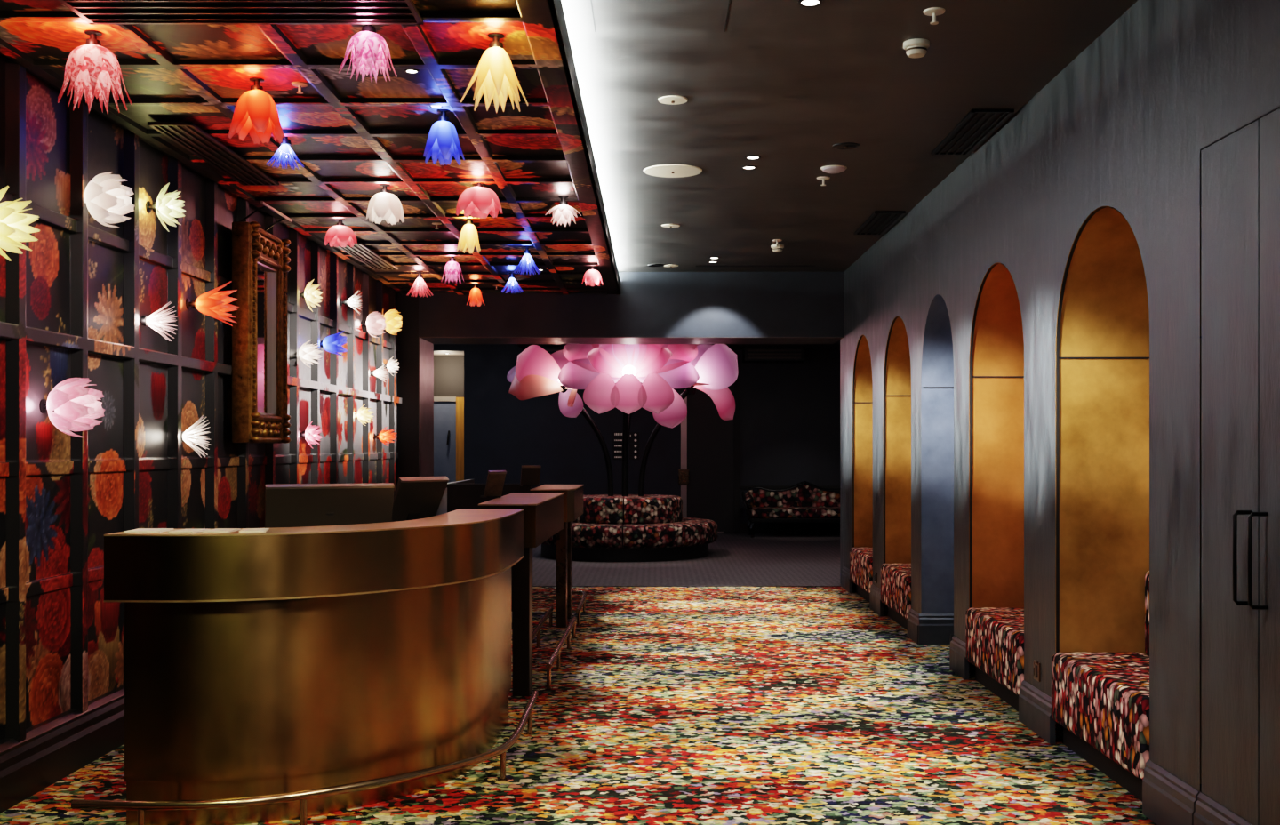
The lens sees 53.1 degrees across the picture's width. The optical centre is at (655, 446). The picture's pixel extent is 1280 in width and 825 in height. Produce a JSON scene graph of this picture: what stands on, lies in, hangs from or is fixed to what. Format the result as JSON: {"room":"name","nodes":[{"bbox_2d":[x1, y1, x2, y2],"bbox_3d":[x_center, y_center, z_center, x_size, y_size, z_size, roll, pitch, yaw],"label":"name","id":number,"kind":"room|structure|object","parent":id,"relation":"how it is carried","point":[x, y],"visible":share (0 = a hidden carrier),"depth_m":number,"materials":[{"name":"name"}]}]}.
{"room":"hotel lobby","nodes":[
{"label":"hotel lobby","id":0,"kind":"room"},
{"bbox_2d":[0,56,401,742],"bbox_3d":[-2.475,-0.068,7.499,0.050,2.856,9.798,0,0,0],"label":"wall","id":1,"kind":"structure","parent":0,"point":[72,305],"depth_m":5.90,"materials":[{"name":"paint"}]},
{"bbox_2d":[0,185,39,261],"bbox_3d":[-2.367,-0.814,4.680,0.236,0.276,0.225,0,0,39],"label":"lamp","id":2,"kind":"object","parent":1,"relation":"attached to","point":[14,228],"visible":1,"depth_m":4.69,"materials":[{"name":"yellow glass"}]},
{"bbox_2d":[0,685,124,813],"bbox_3d":[-2.462,1.242,7.500,0.075,0.235,9.800,0,0,0],"label":"baseboard","id":3,"kind":"structure","parent":1,"relation":"attached to","point":[53,748],"depth_m":5.23,"materials":[{"name":"black"}]},
{"bbox_2d":[39,377,104,437],"bbox_3d":[-2.385,-0.158,5.224,0.231,0.244,0.250,0,0,0],"label":"lamp","id":4,"kind":"object","parent":1,"relation":"attached to","point":[70,405],"visible":1,"depth_m":5.17,"materials":[{"name":"pink glass"}]},
{"bbox_2d":[84,171,135,227],"bbox_3d":[-2.393,-1.070,5.560,0.214,0.238,0.247,0,0,0],"label":"lamp","id":5,"kind":"object","parent":1,"relation":"attached to","point":[107,200],"visible":0.97,"depth_m":5.51,"materials":[{"name":"white glass"}]},
{"bbox_2d":[138,301,177,341],"bbox_3d":[-2.413,-0.602,6.168,0.175,0.193,0.197,0,0,0],"label":"lamp","id":6,"kind":"object","parent":1,"relation":"attached to","point":[156,322],"visible":1,"depth_m":6.15,"materials":[{"name":"white glass"}]},
{"bbox_2d":[145,182,185,231],"bbox_3d":[-2.397,-1.179,6.317,0.190,0.245,0.185,0,0,39],"label":"lamp","id":7,"kind":"object","parent":1,"relation":"attached to","point":[165,206],"visible":1,"depth_m":6.30,"materials":[{"name":"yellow glass"}]},
{"bbox_2d":[181,415,211,457],"bbox_3d":[-2.415,-0.052,6.642,0.177,0.221,0.225,0,0,0],"label":"lamp","id":8,"kind":"object","parent":1,"relation":"attached to","point":[191,435],"visible":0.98,"depth_m":6.63,"materials":[{"name":"white glass"}]},
{"bbox_2d":[185,280,239,326],"bbox_3d":[-2.377,-0.763,6.853,0.247,0.239,0.249,0,0,0],"label":"lamp","id":9,"kind":"object","parent":1,"relation":"attached to","point":[213,303],"visible":1,"depth_m":6.81,"materials":[{"name":"orange glass"}]},
{"bbox_2d":[232,221,290,443],"bbox_3d":[-2.375,-0.663,7.760,0.150,1.290,0.720,0,0,0],"label":"gilt mirror","id":10,"kind":"object","parent":1,"relation":"attached to","point":[260,259],"visible":1,"depth_m":7.58,"materials":[{"name":"brown wood"}]},
{"bbox_2d":[257,265,271,413],"bbox_3d":[-2.397,-0.645,7.760,0.006,0.920,0.510,0,0,0],"label":"mirror glass","id":11,"kind":"object","parent":10,"relation":"on","point":[264,272],"depth_m":7.84,"materials":[{"name":"white"}]},
{"bbox_2d":[240,200,292,231],"bbox_3d":[-2.367,-1.373,7.750,0.172,0.113,0.600,0,0,0],"label":"picture light","id":12,"kind":"object","parent":10,"relation":"attached to","point":[264,204],"visible":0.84,"depth_m":7.67,"materials":[{"name":"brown metal"}]},
{"bbox_2d":[298,279,322,311],"bbox_3d":[-2.404,-1.058,8.979,0.179,0.233,0.177,0,0,43],"label":"lamp","id":13,"kind":"object","parent":1,"relation":"attached to","point":[311,296],"visible":0.99,"depth_m":8.96,"materials":[{"name":"yellow glass"}]},
{"bbox_2d":[298,339,322,367],"bbox_3d":[-2.392,-0.636,8.829,0.209,0.195,0.174,0,0,29],"label":"lamp","id":14,"kind":"object","parent":1,"relation":"attached to","point":[307,353],"visible":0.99,"depth_m":8.79,"materials":[{"name":"white glass"}]},
{"bbox_2d":[298,420,322,447],"bbox_3d":[-2.411,-0.082,8.988,0.173,0.195,0.161,0,0,31],"label":"lamp","id":15,"kind":"object","parent":1,"relation":"attached to","point":[310,434],"visible":0.99,"depth_m":8.95,"materials":[{"name":"pink glass"}]},
{"bbox_2d":[320,330,347,357],"bbox_3d":[-2.393,-0.757,9.454,0.214,0.199,0.170,0,0,0],"label":"lamp","id":16,"kind":"object","parent":1,"relation":"attached to","point":[333,343],"visible":0.91,"depth_m":9.41,"materials":[{"name":"blue glass"}]},
{"bbox_2d":[340,289,362,314],"bbox_3d":[-2.421,-1.147,10.198,0.157,0.196,0.198,0,0,0],"label":"lamp","id":17,"kind":"object","parent":1,"relation":"attached to","point":[352,301],"visible":1,"depth_m":10.17,"materials":[{"name":"white glass"}]},
{"bbox_2d":[354,404,374,425],"bbox_3d":[-2.408,-0.257,10.533,0.183,0.177,0.178,0,0,0],"label":"lamp","id":18,"kind":"object","parent":1,"relation":"attached to","point":[363,413],"visible":0.98,"depth_m":10.51,"materials":[{"name":"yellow glass"}]},
{"bbox_2d":[361,311,386,337],"bbox_3d":[-2.398,-1.034,10.918,0.203,0.225,0.220,0,0,0],"label":"lamp","id":19,"kind":"object","parent":1,"relation":"attached to","point":[374,323],"visible":1,"depth_m":10.86,"materials":[{"name":"pink glass"}]},
{"bbox_2d":[373,426,397,446],"bbox_3d":[-2.398,-0.089,11.381,0.204,0.173,0.167,0,0,0],"label":"lamp","id":20,"kind":"object","parent":1,"relation":"attached to","point":[385,436],"visible":1,"depth_m":11.36,"materials":[{"name":"orange glass"}]},
{"bbox_2d":[384,309,402,335],"bbox_3d":[-2.398,-1.125,11.606,0.205,0.228,0.244,0,0,0],"label":"lamp","id":21,"kind":"object","parent":1,"relation":"attached to","point":[393,321],"visible":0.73,"depth_m":11.54,"materials":[{"name":"yellow glass"}]},
{"bbox_2d":[0,0,619,294],"bbox_3d":[-1.419,-1.480,7.500,2.163,0.020,9.801,0,0,0],"label":"ceiling","id":22,"kind":"structure","parent":0,"point":[351,137],"depth_m":5.82,"materials":[{"name":"paint"}]},
{"bbox_2d":[57,29,131,113],"bbox_3d":[-2.020,-1.351,4.611,0.254,0.279,0.240,0,0,-19],"label":"lamp","id":23,"kind":"object","parent":22,"relation":"hanging from","point":[92,68],"visible":1,"depth_m":4.56,"materials":[{"name":"pink glass"}]},
{"bbox_2d":[147,121,279,185],"bbox_3d":[-2.200,-1.463,6.475,0.200,0.014,1.350,0,0,0],"label":"ceiling vent","id":24,"kind":"object","parent":22,"relation":"in","point":[188,135],"visible":1,"depth_m":6.35,"materials":[{"name":"black"}]},
{"bbox_2d":[57,0,423,24],"bbox_3d":[-1.375,-1.463,4.250,1.150,0.014,0.340,0,0,0],"label":"ceiling vent","id":25,"kind":"object","parent":22,"relation":"in","point":[93,12],"visible":1,"depth_m":4.31,"materials":[{"name":"black"}]},
{"bbox_2d":[227,77,284,144],"bbox_3d":[-1.616,-1.367,5.200,0.236,0.246,0.240,0,0,38],"label":"lamp","id":26,"kind":"object","parent":22,"relation":"hanging from","point":[255,114],"visible":1,"depth_m":5.15,"materials":[{"name":"orange glass"}]},
{"bbox_2d":[266,136,304,169],"bbox_3d":[-1.760,-1.409,6.099,0.177,0.163,0.176,0,0,-37],"label":"lamp","id":27,"kind":"object","parent":22,"relation":"hanging from","point":[284,152],"visible":0.97,"depth_m":6.08,"materials":[{"name":"blue glass"}]},
{"bbox_2d":[324,218,357,247],"bbox_3d":[-2.064,-1.400,8.392,0.203,0.181,0.216,0,0,34],"label":"lamp","id":28,"kind":"object","parent":22,"relation":"hanging from","point":[339,235],"visible":0.99,"depth_m":8.33,"materials":[{"name":"pink glass"}]},
{"bbox_2d":[338,24,397,82],"bbox_3d":[-1.000,-1.387,4.466,0.194,0.206,0.204,0,0,33],"label":"lamp","id":29,"kind":"object","parent":22,"relation":"hanging from","point":[370,53],"visible":0.97,"depth_m":4.43,"materials":[{"name":"pink glass"}]},
{"bbox_2d":[338,241,398,269],"bbox_3d":[-2.220,-1.463,9.875,0.200,0.014,1.350,0,0,0],"label":"ceiling vent","id":30,"kind":"object","parent":22,"relation":"in","point":[360,252],"visible":0.73,"depth_m":9.87,"materials":[{"name":"black"}]},
{"bbox_2d":[366,184,404,224],"bbox_3d":[-1.541,-1.381,7.304,0.221,0.218,0.207,0,0,-29],"label":"lamp","id":31,"kind":"object","parent":22,"relation":"hanging from","point":[387,206],"visible":1,"depth_m":7.24,"materials":[{"name":"white glass"}]},
{"bbox_2d":[406,271,433,297],"bbox_3d":[-2.003,-1.381,10.913,0.228,0.218,0.221,0,0,-27],"label":"lamp","id":32,"kind":"object","parent":22,"relation":"hanging from","point":[419,284],"visible":1,"depth_m":10.89,"materials":[{"name":"pink glass"}]},
{"bbox_2d":[423,108,464,165],"bbox_3d":[-0.944,-1.374,5.677,0.169,0.233,0.189,0,0,43],"label":"lamp","id":33,"kind":"object","parent":22,"relation":"hanging from","point":[443,142],"visible":1,"depth_m":5.64,"materials":[{"name":"blue glass"}]},
{"bbox_2d":[440,256,463,284],"bbox_3d":[-1.576,-1.375,9.971,0.180,0.231,0.163,0,0,39],"label":"lamp","id":34,"kind":"object","parent":22,"relation":"hanging from","point":[452,268],"visible":0.99,"depth_m":9.93,"materials":[{"name":"pink glass"}]},
{"bbox_2d":[456,218,480,253],"bbox_3d":[-1.204,-1.372,8.298,0.149,0.236,0.146,0,0,-40],"label":"lamp","id":35,"kind":"object","parent":22,"relation":"hanging from","point":[468,237],"visible":0.96,"depth_m":8.26,"materials":[{"name":"yellow glass"}]},
{"bbox_2d":[466,283,485,306],"bbox_3d":[-1.629,-1.382,11.647,0.147,0.216,0.146,0,0,26],"label":"lamp","id":36,"kind":"object","parent":22,"relation":"hanging from","point":[475,295],"visible":0.95,"depth_m":11.61,"materials":[{"name":"orange glass"}]},
{"bbox_2d":[456,182,502,218],"bbox_3d":[-0.983,-1.385,7.148,0.238,0.210,0.264,0,0,40],"label":"lamp","id":37,"kind":"object","parent":22,"relation":"hanging from","point":[477,201],"visible":1,"depth_m":7.08,"materials":[{"name":"pink glass"}]},
{"bbox_2d":[460,32,527,113],"bbox_3d":[-0.576,-1.358,4.640,0.222,0.264,0.213,0,0,22],"label":"lamp","id":38,"kind":"object","parent":22,"relation":"hanging from","point":[497,77],"visible":1,"depth_m":4.60,"materials":[{"name":"yellow glass"}]},
{"bbox_2d":[501,271,523,293],"bbox_3d":[-1.219,-1.397,10.915,0.190,0.186,0.187,0,0,-18],"label":"lamp","id":39,"kind":"object","parent":22,"relation":"hanging from","point":[512,284],"visible":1,"depth_m":10.89,"materials":[{"name":"blue glass"}]},
{"bbox_2d":[513,246,540,274],"bbox_3d":[-0.958,-1.384,9.559,0.200,0.212,0.204,0,0,-11],"label":"lamp","id":40,"kind":"object","parent":22,"relation":"hanging from","point":[527,261],"visible":1,"depth_m":9.53,"materials":[{"name":"blue glass"}]},
{"bbox_2d":[544,195,581,227],"bbox_3d":[-0.548,-1.403,7.653,0.203,0.174,0.207,0,0,-20],"label":"lamp","id":41,"kind":"object","parent":22,"relation":"hanging from","point":[563,213],"visible":1,"depth_m":7.62,"materials":[{"name":"white glass"}]},
{"bbox_2d":[582,265,602,286],"bbox_3d":[-0.513,-1.401,10.471,0.157,0.179,0.172,0,0,35],"label":"lamp","id":42,"kind":"object","parent":22,"relation":"hanging from","point":[592,276],"visible":1,"depth_m":10.42,"materials":[{"name":"pink glass"}]},
{"bbox_2d":[397,292,418,482],"bbox_3d":[-2.445,-0.190,12.800,0.310,3.100,0.800,0,0,0],"label":"wall","id":43,"kind":"structure","parent":0,"point":[408,306],"depth_m":12.40,"materials":[{"name":"black"}]},
{"bbox_2d":[433,356,463,397],"bbox_3d":[-3.667,-0.065,21.190,1.525,2.850,0.080,0,0,0],"label":"wall","id":44,"kind":"structure","parent":0,"point":[448,371],"depth_m":21.15,"materials":[{"name":"brown"}]},
{"bbox_2d":[433,396,463,482],"bbox_3d":[-3.606,0.270,21.162,0.932,2.180,0.156,0,0,0],"label":"door","id":45,"kind":"structure","parent":44,"relation":"in","point":[448,411],"depth_m":21.18,"materials":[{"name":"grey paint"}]},
{"bbox_2d":[0,533,1156,824],"bbox_3d":[-0.300,1.385,10.100,9.800,0.050,23.400,0,0,0],"label":"floor","id":46,"kind":"structure","parent":0,"point":[667,705],"depth_m":6.15,"materials":[{"name":"carpet"}]},
{"bbox_2d":[71,690,538,824],"bbox_3d":[-1.014,1.287,5.175,0.723,0.146,2.435,0,0,36],"label":"footrail","id":47,"kind":"object","parent":46,"relation":"on","point":[303,796],"visible":1,"depth_m":4.51,"materials":[{"name":"brown metal"}]},
{"bbox_2d":[104,508,524,824],"bbox_3d":[-1.206,0.835,5.372,0.974,1.050,2.212,0,0,26],"label":"reception desk","id":48,"kind":"object","parent":46,"relation":"on","point":[277,660],"visible":0.91,"depth_m":4.67,"materials":[{"name":"gold metal"}]},
{"bbox_2d":[124,528,173,532],"bbox_3d":[-1.841,0.306,4.660,0.125,0.006,0.160,0,0,-4],"label":"leaflet","id":49,"kind":"object","parent":48,"relation":"on","point":[139,530],"visible":1,"depth_m":4.62,"materials":[{"name":"white paper"}]},
{"bbox_2d":[104,508,523,535],"bbox_3d":[-1.137,0.313,5.317,0.809,0.006,2.234,0,0,32],"label":"countertop","id":50,"kind":"structure","parent":48,"relation":"on","point":[460,516],"depth_m":4.99,"materials":[{"name":"wood"}]},
{"bbox_2d":[264,482,394,527],"bbox_3d":[-1.385,0.384,5.439,0.527,0.453,0.160,0,0,-20],"label":"monitor","id":51,"kind":"object","parent":48,"relation":"on","point":[286,505],"visible":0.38,"depth_m":5.39,"materials":[{"name":"grey plastic"}]},
{"bbox_2d":[392,476,449,521],"bbox_3d":[-1.110,0.375,5.907,0.179,0.470,0.264,0,0,44],"label":"monitor","id":52,"kind":"object","parent":48,"relation":"on","point":[414,497],"visible":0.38,"depth_m":5.88,"materials":[{"name":"grey plastic"}]},
{"bbox_2d":[446,479,531,611],"bbox_3d":[-1.390,0.835,11.325,0.740,1.050,1.550,0,0,0],"label":"desk","id":53,"kind":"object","parent":46,"relation":"on","point":[462,493],"depth_m":10.55,"materials":[{"name":"black"}]},
{"bbox_2d":[478,492,564,695],"bbox_3d":[-0.778,0.835,7.700,0.346,1.050,1.660,0,0,0],"label":"desk","id":54,"kind":"object","parent":46,"relation":"on","point":[543,512],"depth_m":6.96,"materials":[{"name":"wood"}]},
{"bbox_2d":[480,470,506,497],"bbox_3d":[-0.983,0.227,7.747,0.115,0.166,0.148,0,0,-35],"label":"tablet","id":55,"kind":"object","parent":54,"relation":"on","point":[495,480],"visible":1,"depth_m":7.71,"materials":[{"name":"black"}]},
{"bbox_2d":[478,492,564,505],"bbox_3d":[-0.778,0.314,7.700,0.346,0.008,1.660,0,0,0],"label":"countertop","id":56,"kind":"structure","parent":54,"relation":"on","point":[514,499],"depth_m":7.50,"materials":[{"name":"wood"}]},
{"bbox_2d":[532,606,553,647],"bbox_3d":[-0.792,1.287,8.650,0.047,0.146,2.100,0,0,0],"label":"footrail","id":57,"kind":"object","parent":46,"relation":"on","point":[549,612],"visible":0.66,"depth_m":8.82,"materials":[{"name":"brown metal"}]},
{"bbox_2d":[529,484,583,627],"bbox_3d":[-0.738,0.835,9.800,0.320,1.050,1.200,0,0,0],"label":"desk","id":58,"kind":"object","parent":46,"relation":"on","point":[573,493],"depth_m":9.58,"materials":[{"name":"wood"}]},
{"bbox_2d":[520,464,541,486],"bbox_3d":[-0.982,0.229,10.007,0.150,0.163,0.124,0,0,-22],"label":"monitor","id":59,"kind":"object","parent":58,"relation":"on","point":[530,474],"visible":1,"depth_m":9.97,"materials":[{"name":"grey"}]},
{"bbox_2d":[529,484,583,490],"bbox_3d":[-0.738,0.314,9.800,0.320,0.008,1.200,0,0,0],"label":"countertop","id":60,"kind":"structure","parent":58,"relation":"on","point":[545,487],"depth_m":9.60,"materials":[{"name":"wood"}]},
{"bbox_2d":[544,616,576,689],"bbox_3d":[-0.585,1.287,8.139,0.045,0.146,1.982,0,0,1],"label":"footrail","id":61,"kind":"object","parent":46,"relation":"on","point":[556,653],"visible":1,"depth_m":7.79,"materials":[{"name":"brown metal"}]},
{"bbox_2d":[571,589,586,625],"bbox_3d":[-0.597,1.287,10.200,0.187,0.146,1.295,0,0,-9],"label":"footrail","id":62,"kind":"object","parent":46,"relation":"on","point":[582,602],"visible":0.84,"depth_m":10.27,"materials":[{"name":"brown metal"}]},
{"bbox_2d":[541,494,717,561],"bbox_3d":[-0.380,0.993,16.100,2.417,0.735,2.417,0,0,0],"label":"sofa","id":63,"kind":"object","parent":46,"relation":"on","point":[617,527],"visible":0.74,"depth_m":15.28,"materials":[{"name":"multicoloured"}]},
{"bbox_2d":[506,344,738,495],"bbox_3d":[-0.424,-0.472,16.432,2.890,2.266,2.224,0,0,0],"label":"lamp","id":64,"kind":"object","parent":63,"relation":"on","point":[596,369],"visible":0.88,"depth_m":15.77,"materials":[{"name":"pink plastic"}]},
{"bbox_2d":[741,480,839,537],"bbox_3d":[2.300,0.952,19.369,1.984,0.845,0.721,0,0,0],"label":"settee","id":65,"kind":"object","parent":46,"relation":"on","point":[804,501],"visible":0.72,"depth_m":19.63,"materials":[{"name":"fabric"}]},
{"bbox_2d":[849,547,887,607],"bbox_3d":[2.063,0.960,11.325,0.523,0.800,1.108,0,0,0],"label":"upholstered bench","id":66,"kind":"object","parent":46,"relation":"on","point":[860,558],"visible":0.23,"depth_m":11.26,"materials":[{"name":"fabric"}]},
{"bbox_2d":[880,563,911,630],"bbox_3d":[2.063,0.960,9.705,0.523,0.800,1.108,0,0,0],"label":"upholstered bench","id":67,"kind":"object","parent":46,"relation":"on","point":[895,578],"visible":0.24,"depth_m":9.66,"materials":[{"name":"fabric"}]},
{"bbox_2d":[966,607,1023,711],"bbox_3d":[2.063,0.960,6.905,0.523,0.800,1.108,0,0,0],"label":"upholstered bench","id":68,"kind":"object","parent":46,"relation":"on","point":[995,636],"visible":0.19,"depth_m":6.86,"materials":[{"name":"fabric"}]},
{"bbox_2d":[1051,570,1200,800],"bbox_3d":[2.063,0.960,5.295,0.523,0.800,1.108,0,0,0],"label":"upholstered bench","id":69,"kind":"object","parent":46,"relation":"on","point":[1100,700],"visible":0.43,"depth_m":5.27,"materials":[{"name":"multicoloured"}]},
{"bbox_2d":[418,272,844,343],"bbox_3d":[0.020,-1.400,12.800,4.620,0.680,0.800,0,0,0],"label":"wall","id":70,"kind":"structure","parent":0,"point":[648,304],"depth_m":12.40,"materials":[{"name":"paint"}]},
{"bbox_2d":[547,0,620,294],"bbox_3d":[-1.427,-1.532,5.400,2.185,0.125,14.000,0,0,0],"label":"trim","id":71,"kind":"structure","parent":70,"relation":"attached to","point":[557,4],"depth_m":5.92,"materials":[{"name":"black"}]},
{"bbox_2d":[433,344,839,533],"bbox_3d":[-0.300,-0.140,20.050,9.800,3.000,0.100,0,0,0],"label":"wall","id":72,"kind":"structure","parent":0,"point":[789,412],"depth_m":20.00,"materials":[{"name":"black paint"}]},
{"bbox_2d":[612,432,639,459],"bbox_3d":[-0.455,-0.006,19.991,0.410,0.426,0.014,0,0,0],"label":"sign","id":73,"kind":"object","parent":72,"relation":"attached to","point":[634,453],"visible":0.9,"depth_m":19.99,"materials":[{"name":"black"}]},
{"bbox_2d":[641,388,679,495],"bbox_3d":[0.093,-0.020,19.984,0.603,2.740,0.028,0,0,0],"label":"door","id":74,"kind":"structure","parent":72,"relation":"in","point":[663,460],"depth_m":19.97,"materials":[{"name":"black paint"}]},
{"bbox_2d":[678,384,733,533],"bbox_3d":[0.791,-0.017,19.962,0.863,2.746,0.073,0,0,0],"label":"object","id":75,"kind":"structure","parent":72,"relation":"in","point":[706,471],"depth_m":19.97,"materials":[{"name":"black"}]},
{"bbox_2d":[733,353,739,533],"bbox_3d":[1.272,-0.040,19.974,0.100,2.800,0.049,0,0,0],"label":"trim","id":76,"kind":"structure","parent":72,"relation":"attached to","point":[736,385],"depth_m":19.95,"materials":[{"name":"black"}]},
{"bbox_2d":[742,347,804,362],"bbox_3d":[1.812,-1.400,19.694,0.903,0.200,0.612,0,0,0],"label":"air vent","id":77,"kind":"object","parent":72,"relation":"attached to","point":[749,355],"visible":1,"depth_m":19.40,"materials":[{"name":"black"}]},
{"bbox_2d":[739,485,839,533],"bbox_3d":[2.911,0.988,19.980,3.178,0.745,0.039,0,0,0],"label":"trim","id":78,"kind":"structure","parent":72,"relation":"attached to","point":[759,528],"depth_m":19.96,"materials":[{"name":"black"}]},
{"bbox_2d":[516,343,839,350],"bbox_3d":[1.225,-1.570,17.649,6.550,0.140,4.699,0,0,0],"label":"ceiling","id":79,"kind":"structure","parent":0,"point":[836,346],"depth_m":19.20,"materials":[{"name":"black"}]},
{"bbox_2d":[840,336,844,583],"bbox_3d":[2.130,-0.165,12.525,0.600,3.050,0.249,0,0,0],"label":"wall","id":80,"kind":"structure","parent":0,"point":[842,341],"depth_m":12.52,"materials":[{"name":"paint"}]},
{"bbox_2d":[418,336,843,476],"bbox_3d":[-0.230,0.150,12.800,4.120,2.420,0.792,0,0,0],"label":"trim","id":81,"kind":"structure","parent":80,"relation":"attached to","point":[426,344],"depth_m":12.76,"materials":[{"name":"brown paint"}]},
{"bbox_2d":[532,585,840,586],"bbox_3d":[-0.360,1.358,12.420,4.380,0.004,0.030,0,0,0],"label":"trim","id":82,"kind":"structure","parent":80,"relation":"attached to","point":[532,586],"depth_m":12.40,"materials":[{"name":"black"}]},
{"bbox_2d":[561,0,1137,271],"bbox_3d":[-0.035,-1.715,5.400,5.130,0.050,14.000,0,0,0],"label":"ceiling","id":83,"kind":"structure","parent":0,"point":[785,83],"depth_m":6.28,"materials":[{"name":"paint"}]},
{"bbox_2d":[643,164,702,177],"bbox_3d":[0.109,-1.681,7.850,0.360,0.017,0.360,0,0,0],"label":"ceiling speaker","id":84,"kind":"object","parent":83,"relation":"attached to","point":[667,171],"visible":1,"depth_m":7.83,"materials":[{"name":"beige"}]},
{"bbox_2d":[658,95,687,104],"bbox_3d":[0.087,-1.681,6.240,0.144,0.017,0.144,0,0,0],"label":"ceiling speaker","id":85,"kind":"object","parent":83,"relation":"attached to","point":[672,100],"visible":1,"depth_m":6.22,"materials":[{"name":"beige"}]},
{"bbox_2d":[695,265,815,267],"bbox_3d":[0.940,-1.687,12.010,1.120,0.006,0.080,0,0,0],"label":"ceiling vent","id":86,"kind":"object","parent":83,"relation":"in","point":[696,266],"visible":1,"depth_m":12.01,"materials":[{"name":"black"}]},
{"bbox_2d":[854,210,905,234],"bbox_3d":[1.690,-1.683,9.675,0.220,0.014,0.950,0,0,0],"label":"ceiling vent","id":87,"kind":"object","parent":83,"relation":"in","point":[880,221],"visible":1,"depth_m":9.62,"materials":[{"name":"black"}]},
{"bbox_2d":[903,38,929,57],"bbox_3d":[1.094,-1.661,5.360,0.110,0.058,0.110,0,0,0],"label":"smoke detector","id":88,"kind":"object","parent":83,"relation":"attached to","point":[916,47],"visible":1,"depth_m":5.33,"materials":[{"name":"beige plastic"}]},
{"bbox_2d":[923,7,944,24],"bbox_3d":[1.084,-1.665,4.970,0.084,0.049,0.084,0,0,0],"label":"sprinkler","id":89,"kind":"object","parent":83,"relation":"attached to","point":[933,12],"visible":1,"depth_m":4.96,"materials":[{"name":"beige plastic"}]},
{"bbox_2d":[931,109,1014,155],"bbox_3d":[1.695,-1.683,6.895,0.210,0.014,0.950,0,0,0],"label":"ceiling vent","id":90,"kind":"object","parent":83,"relation":"in","point":[978,124],"visible":1,"depth_m":6.84,"materials":[{"name":"black"}]},
{"bbox_2d":[844,0,1279,791],"bbox_3d":[2.130,-0.165,5.400,0.600,3.050,14.000,0,0,0],"label":"wall","id":91,"kind":"structure","parent":0,"point":[1124,126],"depth_m":5.26,"materials":[{"name":"paint"}]},
{"bbox_2d":[852,335,872,547],"bbox_3d":[2.080,0.188,11.325,0.500,2.345,1.110,0,0,0],"label":"wall niche","id":92,"kind":"object","parent":91,"relation":"attached to","point":[863,387],"depth_m":11.88,"materials":[{"name":"gold metal"}]},
{"bbox_2d":[852,335,872,547],"bbox_3d":[2.081,-0.011,11.325,0.498,1.941,1.110,0,0,0],"label":"trim","id":93,"kind":"structure","parent":91,"relation":"attached to","point":[853,403],"depth_m":11.88,"materials":[{"name":"black"}]},
{"bbox_2d":[883,316,911,563],"bbox_3d":[2.080,0.188,9.705,0.500,2.345,1.110,0,0,0],"label":"wall niche","id":94,"kind":"object","parent":91,"relation":"attached to","point":[898,380],"depth_m":10.26,"materials":[{"name":"gold metal"}]},
{"bbox_2d":[883,316,911,563],"bbox_3d":[2.081,-0.011,9.705,0.498,1.941,1.110,0,0,0],"label":"trim","id":95,"kind":"structure","parent":91,"relation":"attached to","point":[884,396],"depth_m":10.26,"materials":[{"name":"black"}]},
{"bbox_2d":[920,294,975,668],"bbox_3d":[2.080,0.188,8.320,0.500,2.345,0.960,0,0,0],"label":"wall niche","id":96,"kind":"object","parent":91,"relation":"attached to","point":[937,404],"depth_m":8.80,"materials":[{"name":"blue paint"}]},
{"bbox_2d":[968,262,1023,607],"bbox_3d":[2.080,0.188,6.905,0.500,2.345,1.110,0,0,0],"label":"wall niche","id":97,"kind":"object","parent":91,"relation":"attached to","point":[998,344],"depth_m":7.46,"materials":[{"name":"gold metal"}]},
{"bbox_2d":[969,263,1023,607],"bbox_3d":[2.081,-0.011,6.905,0.498,1.941,1.110,0,0,0],"label":"trim","id":98,"kind":"structure","parent":91,"relation":"attached to","point":[992,267],"depth_m":7.46,"materials":[{"name":"black"}]},
{"bbox_2d":[840,566,1199,824],"bbox_3d":[2.067,1.255,8.350,0.526,0.210,8.100,0,0,0],"label":"baseboard","id":99,"kind":"structure","parent":91,"relation":"attached to","point":[1167,799],"depth_m":6.05,"materials":[{"name":"paint"}]},
{"bbox_2d":[1055,206,1200,783],"bbox_3d":[2.080,0.188,5.295,0.500,2.345,1.110,0,0,0],"label":"wall niche","id":100,"kind":"object","parent":91,"relation":"attached to","point":[1104,404],"depth_m":5.85,"materials":[{"name":"gold metal"}]},
{"bbox_2d":[1056,207,1200,652],"bbox_3d":[2.081,-0.011,5.295,0.498,1.941,1.110,0,0,0],"label":"trim","id":101,"kind":"structure","parent":91,"relation":"attached to","point":[1058,357],"depth_m":5.85,"materials":[{"name":"black"}]},
{"bbox_2d":[1193,119,1259,824],"bbox_3d":[1.822,0.183,4.093,0.096,2.354,0.407,0,0,0],"label":"door","id":102,"kind":"structure","parent":91,"relation":"in","point":[1229,794],"depth_m":4.08,"materials":[{"name":"paint"}]},
{"bbox_2d":[1200,104,1279,150],"bbox_3d":[1.853,-0.998,3.886,0.045,0.005,0.828,0,0,0],"label":"trim","id":103,"kind":"structure","parent":91,"relation":"attached to","point":[1277,107],"depth_m":4.00,"materials":[{"name":"black"}]},
{"bbox_2d":[1248,107,1279,824],"bbox_3d":[1.822,0.183,3.679,0.096,2.354,0.407,0,0,0],"label":"door","id":104,"kind":"structure","parent":91,"relation":"in","point":[1268,514],"depth_m":3.81,"materials":[{"name":"paint"}]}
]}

